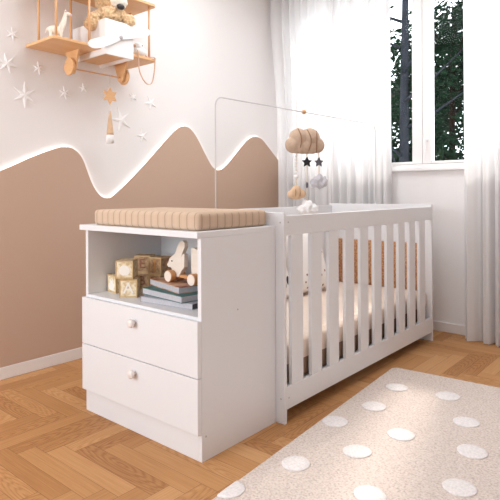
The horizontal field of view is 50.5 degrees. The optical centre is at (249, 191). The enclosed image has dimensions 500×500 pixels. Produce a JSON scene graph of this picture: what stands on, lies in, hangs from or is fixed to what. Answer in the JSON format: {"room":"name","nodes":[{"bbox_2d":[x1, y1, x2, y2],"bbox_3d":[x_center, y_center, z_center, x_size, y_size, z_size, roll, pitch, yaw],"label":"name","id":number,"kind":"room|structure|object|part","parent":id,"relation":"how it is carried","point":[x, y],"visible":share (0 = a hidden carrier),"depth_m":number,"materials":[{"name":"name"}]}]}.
{"room":"children's room","nodes":[
{"label":"children's room","id":0,"kind":"room"},
{"bbox_2d":[0,0,276,197],"bbox_3d":[-1.438,-0.328,2.548,0.100,2.548,5.450,0,0,40],"label":"wall","id":1,"kind":"structure","parent":0,"point":[204,51],"depth_m":3.40,"materials":[{"name":"white paint"}]},
{"bbox_2d":[0,53,15,72],"bbox_3d":[-1.237,-0.655,2.703,0.010,0.096,0.098,0,0,40],"label":"star","id":2,"kind":"object","parent":1,"relation":"attached to","point":[7,63],"visible":1,"depth_m":2.70,"materials":[{"name":"white fabric"}]},
{"bbox_2d":[7,27,17,39],"bbox_3d":[-1.220,-0.811,2.723,0.010,0.068,0.062,0,0,40],"label":"star","id":3,"kind":"object","parent":1,"relation":"attached to","point":[12,34],"visible":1,"depth_m":2.72,"materials":[{"name":"white fabric"}]},
{"bbox_2d":[14,82,34,107],"bbox_3d":[-1.177,-0.507,2.772,0.010,0.136,0.118,0,0,40],"label":"star","id":4,"kind":"object","parent":1,"relation":"attached to","point":[24,94],"visible":1,"depth_m":2.77,"materials":[{"name":"white fabric"}]},
{"bbox_2d":[33,62,43,74],"bbox_3d":[-1.128,-0.660,2.832,0.010,0.067,0.063,0,0,40],"label":"star","id":5,"kind":"object","parent":1,"relation":"attached to","point":[37,67],"visible":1,"depth_m":2.83,"materials":[{"name":"white fabric"}]},
{"bbox_2d":[0,347,81,379],"bbox_3d":[-1.419,0.915,2.471,0.020,0.063,5.150,0,0,40],"label":"baseboard","id":6,"kind":"structure","parent":1,"relation":"attached to","point":[36,364],"depth_m":2.81,"materials":[{"name":"white paint"}]},
{"bbox_2d":[59,86,69,98],"bbox_3d":[-1.029,-0.550,2.948,0.010,0.071,0.068,0,0,40],"label":"star","id":7,"kind":"object","parent":1,"relation":"attached to","point":[64,92],"visible":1,"depth_m":2.94,"materials":[{"name":"white fabric"}]},
{"bbox_2d":[26,0,154,84],"bbox_3d":[-0.838,-0.859,2.924,0.334,0.468,0.658,0,0,40],"label":"shelf","id":8,"kind":"object","parent":1,"relation":"attached to","point":[110,43],"visible":1,"depth_m":2.87,"materials":[{"name":"brown wood"}]},
{"bbox_2d":[45,9,71,36],"bbox_3d":[-0.977,-0.854,2.710,0.132,0.164,0.052,0,0,-30],"label":"giraffe figurine","id":9,"kind":"object","parent":8,"relation":"on","point":[51,29],"visible":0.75,"depth_m":2.70,"materials":[{"name":"beige paint"}]},
{"bbox_3d":[-0.953,-0.696,2.853,0.130,0.124,0.012,0,0,40],"label":"wheel leg","id":10,"kind":"part","parent":8,"relation":"part of","materials":[{"name":"brown wood"}]},
{"bbox_2d":[84,0,134,30],"bbox_3d":[-0.768,-0.968,2.931,0.268,0.381,0.239,0,0,-6],"label":"teddy bear","id":11,"kind":"object","parent":8,"relation":"on","point":[110,9],"visible":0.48,"depth_m":2.85},
{"bbox_2d":[103,75,115,142],"bbox_3d":[-0.801,-0.474,3.032,0.046,0.392,0.087,0,0,40],"label":"pendant","id":12,"kind":"object","parent":8,"relation":"hanging from","point":[109,95],"visible":1,"depth_m":3.02,"materials":[{"name":"brown wood"}]},
{"bbox_3d":[-0.752,-0.697,3.091,0.130,0.124,0.012,0,0,40],"label":"wheel leg","id":13,"kind":"part","parent":8,"relation":"part of","materials":[{"name":"brown wood"}]},
{"bbox_2d":[133,42,155,84],"bbox_3d":[-0.620,-0.733,3.043,0.065,0.237,0.148,0,0,40],"label":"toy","id":14,"kind":"object","parent":8,"relation":"hanging from","point":[138,48],"visible":0.82,"depth_m":3.01,"materials":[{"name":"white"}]},
{"bbox_2d":[112,107,129,131],"bbox_3d":[-0.789,-0.439,3.232,0.010,0.148,0.143,0,0,40],"label":"star","id":15,"kind":"object","parent":1,"relation":"attached to","point":[120,119],"visible":0.95,"depth_m":3.23,"materials":[{"name":"white fabric"}]},
{"bbox_2d":[0,126,278,367],"bbox_3d":[-1.424,0.219,2.470,0.018,1.326,5.146,0,0,40],"label":"wall panel","id":16,"kind":"object","parent":1,"relation":"attached to","point":[46,197],"visible":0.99,"depth_m":2.94,"materials":[{"name":"beige paint"}]},
{"bbox_2d":[137,129,146,141],"bbox_3d":[-0.684,-0.354,3.356,0.010,0.084,0.080,0,0,40],"label":"star","id":17,"kind":"object","parent":1,"relation":"attached to","point":[142,135],"visible":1,"depth_m":3.35,"materials":[{"name":"white fabric"}]},
{"bbox_2d":[145,97,155,108],"bbox_3d":[-0.640,-0.570,3.409,0.010,0.086,0.087,0,0,40],"label":"star","id":18,"kind":"object","parent":1,"relation":"attached to","point":[150,103],"visible":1,"depth_m":3.41,"materials":[{"name":"white fabric"}]},
{"bbox_2d":[0,330,499,499],"bbox_3d":[0.048,0.980,1.298,3.975,0.080,5.450,0,0,40],"label":"floor","id":19,"kind":"structure","parent":0,"point":[52,447],"depth_m":2.02,"materials":[{"name":"brown wood"}]},
{"bbox_2d":[80,224,275,462],"bbox_3d":[-0.326,0.541,2.217,0.731,0.801,0.469,0,0,40],"label":"dresser","id":20,"kind":"object","parent":19,"relation":"on","point":[198,383],"visible":0.95,"depth_m":2.01,"materials":[{"name":"white wood"}]},
{"bbox_2d":[107,273,118,292],"bbox_3d":[-0.580,0.403,2.349,0.076,0.076,0.076,0,0,-44],"label":"block","id":21,"kind":"object","parent":20,"relation":"on","point":[112,283],"visible":0.57,"depth_m":2.32,"materials":[{"name":"brown wood"}]},
{"bbox_2d":[109,279,113,289],"bbox_3d":[-0.607,0.405,2.324,0.002,0.052,0.047,0,0,-44],"label":"picture","id":22,"kind":"object","parent":21,"relation":"attached to","point":[111,281],"depth_m":2.32,"materials":[{"name":"white"}]},
{"bbox_3d":[-0.567,0.553,2.452,0.018,0.779,0.422,0,0,40],"label":"panel","id":23,"kind":"part","parent":20,"relation":"part of","materials":[{"name":"white wood"}]},
{"bbox_2d":[119,277,140,297],"bbox_3d":[-0.507,0.402,2.239,0.076,0.076,0.076,0,0,-2],"label":"block","id":24,"kind":"object","parent":20,"relation":"on","point":[128,288],"visible":0.92,"depth_m":2.20,"materials":[{"name":"brown wood"}]},
{"bbox_2d":[115,258,137,278],"bbox_3d":[-0.525,0.326,2.254,0.076,0.076,0.076,0,0,2],"label":"block","id":25,"kind":"object","parent":24,"relation":"on","point":[125,268],"visible":1,"depth_m":2.22,"materials":[{"name":"brown wood"}]},
{"bbox_2d":[119,265,129,275],"bbox_3d":[-0.525,0.329,2.217,0.047,0.044,0.002,0,0,2],"label":"picture","id":26,"kind":"object","parent":25,"relation":"attached to","point":[124,270],"depth_m":2.22,"materials":[{"name":"white"}]},
{"bbox_3d":[-0.456,0.506,2.039,0.034,0.034,0.029,0,0,40],"label":"knob","id":27,"kind":"part","parent":20,"relation":"part of","materials":[{"name":"white wood"}]},
{"bbox_3d":[-0.455,0.702,2.039,0.034,0.034,0.029,0,0,40],"label":"knob","id":28,"kind":"part","parent":20,"relation":"part of","materials":[{"name":"white"}]},
{"bbox_3d":[-0.447,0.549,2.062,0.711,0.196,0.018,0,0,40],"label":"drawer","id":29,"kind":"part","parent":20,"relation":"part of","materials":[{"name":"white wood"}]},
{"bbox_3d":[-0.446,0.748,2.062,0.711,0.194,0.018,0,0,40],"label":"drawer","id":30,"kind":"part","parent":20,"relation":"part of","materials":[{"name":"white wood"}]},
{"bbox_2d":[137,272,148,288],"bbox_3d":[-0.483,0.402,2.431,0.076,0.076,0.076,0,0,10],"label":"block","id":31,"kind":"object","parent":20,"relation":"on","point":[144,276],"visible":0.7,"depth_m":2.39,"materials":[{"name":"brown wood"}]},
{"bbox_2d":[134,254,154,272],"bbox_3d":[-0.483,0.326,2.431,0.076,0.076,0.076,0,0,6],"label":"block","id":32,"kind":"object","parent":31,"relation":"on","point":[142,258],"visible":0.62,"depth_m":2.39,"materials":[{"name":"brown wood"}]},
{"bbox_2d":[89,289,197,320],"bbox_3d":[-0.309,0.448,2.223,0.674,0.018,0.406,0,0,40],"label":"niche shelf","id":33,"kind":"object","parent":20,"relation":"attached to","point":[103,295],"depth_m":2.09,"materials":[{"name":"white wood"}]},
{"bbox_2d":[148,274,163,285],"bbox_3d":[-0.399,0.402,2.363,0.076,0.076,0.076,0,0,38],"label":"block","id":34,"kind":"object","parent":20,"relation":"on","point":[149,275],"visible":0.1,"depth_m":2.34,"materials":[{"name":"brown wood"}]},
{"bbox_2d":[148,255,171,274],"bbox_3d":[-0.398,0.326,2.361,0.076,0.076,0.076,0,0,34],"label":"block","id":35,"kind":"object","parent":34,"relation":"on","point":[157,265],"visible":0.71,"depth_m":2.33,"materials":[{"name":"brown wood"}]},
{"bbox_2d":[140,295,197,309],"bbox_3d":[-0.269,0.428,2.124,0.272,0.023,0.200,0,0,34],"label":"picture book","id":36,"kind":"object","parent":20,"relation":"on","point":[193,305],"visible":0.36,"depth_m":2.04,"materials":[{"name":"grey paper"}]},
{"bbox_2d":[142,286,197,303],"bbox_3d":[-0.280,0.403,2.136,0.190,0.026,0.268,0,0,-44],"label":"picture book","id":37,"kind":"object","parent":36,"relation":"on","point":[154,291],"visible":0.34,"depth_m":2.04,"materials":[{"name":"grey paper"}]},
{"bbox_2d":[150,274,197,293],"bbox_3d":[-0.273,0.378,2.184,0.185,0.025,0.262,0,0,-35],"label":"picture book","id":38,"kind":"object","parent":37,"relation":"on","point":[177,286],"visible":0.46,"depth_m":2.10,"materials":[{"name":"grey paper"}]},
{"bbox_2d":[164,240,197,285],"bbox_3d":[-0.256,0.280,2.121,0.220,0.169,0.078,0,0,43],"label":"toy","id":39,"kind":"object","parent":38,"relation":"on","point":[178,262],"visible":0.72,"depth_m":2.12,"materials":[{"name":"brown wood"}]},
{"bbox_3d":[-0.295,0.269,2.157,0.113,0.148,0.020,0,0,43],"label":"plate","id":40,"kind":"part","parent":39,"relation":"part of","materials":[{"name":"white wood"}]},
{"bbox_3d":[-0.200,0.281,2.069,0.068,0.124,0.020,0,0,43],"label":"hind plate","id":41,"kind":"part","parent":39,"relation":"part of","materials":[{"name":"white wood"}]},
{"bbox_3d":[-0.318,0.151,2.228,0.730,0.022,0.440,0,0,40],"label":"panel","id":42,"kind":"part","parent":20,"relation":"part of","materials":[{"name":"white wood"}]},
{"bbox_3d":[-0.173,0.521,2.383,0.674,0.719,0.014,0,0,40],"label":"panel","id":43,"kind":"part","parent":20,"relation":"part of","materials":[{"name":"white wood"}]},
{"bbox_2d":[95,207,265,230],"bbox_3d":[-0.302,0.107,2.225,0.646,0.066,0.394,0,0,40],"label":"changing pad","id":44,"kind":"object","parent":20,"relation":"on","point":[192,219],"visible":1,"depth_m":2.04,"materials":[{"name":"fabric"}]},
{"bbox_3d":[-0.039,0.551,2.005,0.018,0.779,0.422,0,0,40],"label":"panel","id":45,"kind":"part","parent":20,"relation":"part of","materials":[{"name":"white wood"}]},
{"bbox_2d":[249,203,432,424],"bbox_3d":[0.360,0.511,2.974,0.742,0.855,1.570,0,0,40],"label":"crib","id":46,"kind":"object","parent":19,"relation":"on","point":[412,224],"visible":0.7,"depth_m":2.55,"materials":[{"name":"white wood"}]},
{"bbox_3d":[-0.140,0.513,2.381,0.742,0.855,0.018,0,0,40],"label":"panel","id":47,"kind":"part","parent":46,"relation":"part of","materials":[{"name":"white wood"}]},
{"bbox_3d":[0.083,0.138,3.207,0.018,0.081,1.533,0,0,40],"label":"rail","id":48,"kind":"part","parent":46,"relation":"part of","materials":[{"name":"white wood"}]},
{"bbox_2d":[215,97,376,208],"bbox_3d":[0.345,-0.181,2.984,0.015,0.543,1.566,0,0,40],"label":"arch","id":49,"kind":"object","parent":46,"relation":"attached to","point":[219,97],"visible":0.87,"depth_m":2.71,"materials":[{"name":"white metal"}]},
{"bbox_2d":[285,110,327,213],"bbox_3d":[0.317,-0.163,2.934,0.260,0.584,0.078,0,0,-20],"label":"mobile","id":50,"kind":"object","parent":49,"relation":"hanging from","point":[300,141],"visible":0.98,"depth_m":2.91,"materials":[{"name":"brown fabric"}]},
{"bbox_3d":[0.317,-0.081,2.937,0.007,0.270,0.006,0,0,-20],"label":"cord","id":51,"kind":"part","parent":50,"relation":"part of","materials":[{"name":"white fabric"}]},
{"bbox_2d":[287,281,425,381],"bbox_3d":[0.361,0.714,2.976,0.678,0.176,1.518,0,0,40],"label":"mattress","id":52,"kind":"object","parent":46,"relation":"on","point":[305,295],"visible":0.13,"depth_m":2.71,"materials":[{"name":"beige fabric"}]},
{"bbox_2d":[286,267,288,297],"bbox_3d":[0.085,0.423,2.999,0.193,0.404,0.406,0,0,29],"label":"pillow","id":53,"kind":"object","parent":52,"relation":"on","point":[287,293],"visible":0.02,"depth_m":3.04,"materials":[{"name":"white fabric"}]},
{"bbox_2d":[286,233,325,292],"bbox_3d":[0.343,0.428,3.304,0.364,0.384,0.176,0,0,-44],"label":"printed pillow","id":54,"kind":"object","parent":52,"relation":"on","point":[305,236],"visible":0.27,"depth_m":3.22,"materials":[{"name":"white fabric"}]},
{"bbox_2d":[338,238,416,289],"bbox_3d":[0.842,0.475,3.538,0.600,0.300,0.032,0,0,40],"label":"bumper cover","id":55,"kind":"object","parent":52,"relation":"on","point":[339,239],"visible":0.15,"depth_m":3.55,"materials":[{"name":"brown fabric"}]},
{"bbox_3d":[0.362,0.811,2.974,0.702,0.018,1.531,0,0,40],"label":"mattress","id":56,"kind":"part","parent":46,"relation":"part of","materials":[{"name":"brown"}]},
{"bbox_3d":[0.634,0.136,2.741,0.018,0.081,1.533,0,0,40],"label":"rail","id":57,"kind":"part","parent":46,"relation":"part of","materials":[{"name":"white wood"}]},
{"bbox_3d":[0.638,0.837,2.741,0.018,0.091,1.533,0,0,40],"label":"rail","id":58,"kind":"part","parent":46,"relation":"part of","materials":[{"name":"white wood"}]},
{"bbox_3d":[0.861,0.509,3.566,0.742,0.855,0.018,0,0,40],"label":"panel","id":59,"kind":"part","parent":46,"relation":"part of","materials":[{"name":"white wood"}]},
{"bbox_2d":[212,368,499,499],"bbox_3d":[0.717,0.927,1.469,1.500,0.019,2.200,0,0,36],"label":"rug","id":60,"kind":"object","parent":19,"relation":"on","point":[407,434],"visible":1,"depth_m":1.90,"materials":[{"name":"beige carpet"}]},
{"bbox_2d":[277,116,464,324],"bbox_3d":[1.774,-0.342,3.270,3.875,2.548,0.200,0,0,40],"label":"wall","id":61,"kind":"structure","parent":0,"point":[443,189],"depth_m":3.55,"materials":[{"name":"white paint"}]},
{"bbox_2d":[392,0,463,171],"bbox_3d":[1.195,-0.824,3.653,2.430,1.362,0.110,0,0,40],"label":"window","id":62,"kind":"structure","parent":61,"relation":"attached to","point":[423,150],"depth_m":3.64,"materials":[{"name":"white paint"}]},
{"bbox_3d":[0.772,-0.821,4.025,1.120,1.261,0.058,0,0,40],"label":"casement sash","id":63,"kind":"part","parent":62,"relation":"part of","materials":[{"name":"white paint"}]},
{"bbox_3d":[1.208,-0.836,3.668,2.350,1.340,0.070,0,0,40],"label":"frame","id":64,"kind":"part","parent":62,"relation":"part of","materials":[{"name":"white paint"}]},
{"bbox_3d":[1.631,-0.825,3.299,1.124,1.261,0.058,0,0,40],"label":"casement sash","id":65,"kind":"part","parent":62,"relation":"part of","materials":[{"name":"white paint"}]},
{"bbox_2d":[433,320,464,334],"bbox_3d":[1.718,0.901,3.182,3.855,0.063,0.014,0,0,40],"label":"baseboard","id":66,"kind":"structure","parent":61,"relation":"attached to","point":[437,325],"depth_m":3.51,"materials":[{"name":"white paint"}]},
{"label":"outside","id":67,"kind":"structure","parent":0,"visible":0},
{"bbox_2d":[390,0,463,159],"bbox_3d":[3.104,-0.835,9.683,1.785,5.924,5.053,0,0,-41],"label":"broad tree","id":68,"kind":"object","parent":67,"point":[392,49],"visible":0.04,"depth_m":9.30,"materials":[{"name":"green plant"}]},
{"bbox_3d":[0.074,-1.648,1.265,4.075,0.080,5.450,0,0,40],"label":"ceiling","id":69,"kind":"structure","parent":0,"visible":0},
{"bbox_3d":[1.172,-1.602,3.486,2.665,0.022,0.040,0,0,40],"label":"rail","id":70,"kind":"object","parent":69,"relation":"attached to","visible":0},
{"bbox_2d":[270,0,391,263],"bbox_3d":[0.571,-0.329,4.005,1.032,2.520,0.117,0,0,40],"label":"sheer curtain","id":71,"kind":"object","parent":70,"relation":"hanging from","point":[332,58],"visible":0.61,"depth_m":3.94,"materials":[{"name":"white fabric"}]},
{"bbox_2d":[463,0,499,346],"bbox_3d":[1.637,-0.333,3.098,0.767,2.520,0.111,0,0,41],"label":"sheer curtain","id":72,"kind":"object","parent":70,"relation":"hanging from","point":[481,18],"visible":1,"depth_m":3.28,"materials":[{"name":"white fabric"}]},
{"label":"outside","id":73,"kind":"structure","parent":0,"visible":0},
{"bbox_2d":[390,0,463,160],"bbox_3d":[3.229,-0.607,6.734,3.120,5.466,1.416,0,0,34],"label":"leafy tree","id":74,"kind":"object","parent":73,"point":[454,46],"visible":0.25,"depth_m":6.96,"materials":[{"name":"green plant"}]},
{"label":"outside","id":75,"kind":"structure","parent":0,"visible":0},
{"bbox_2d":[390,0,463,162],"bbox_3d":[1.524,-0.167,5.798,1.601,4.602,1.359,0,0,40],"label":"slender tree","id":76,"kind":"object","parent":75,"point":[404,154],"visible":0.18,"depth_m":5.96,"materials":[{"name":"grey plant"}]}
]}

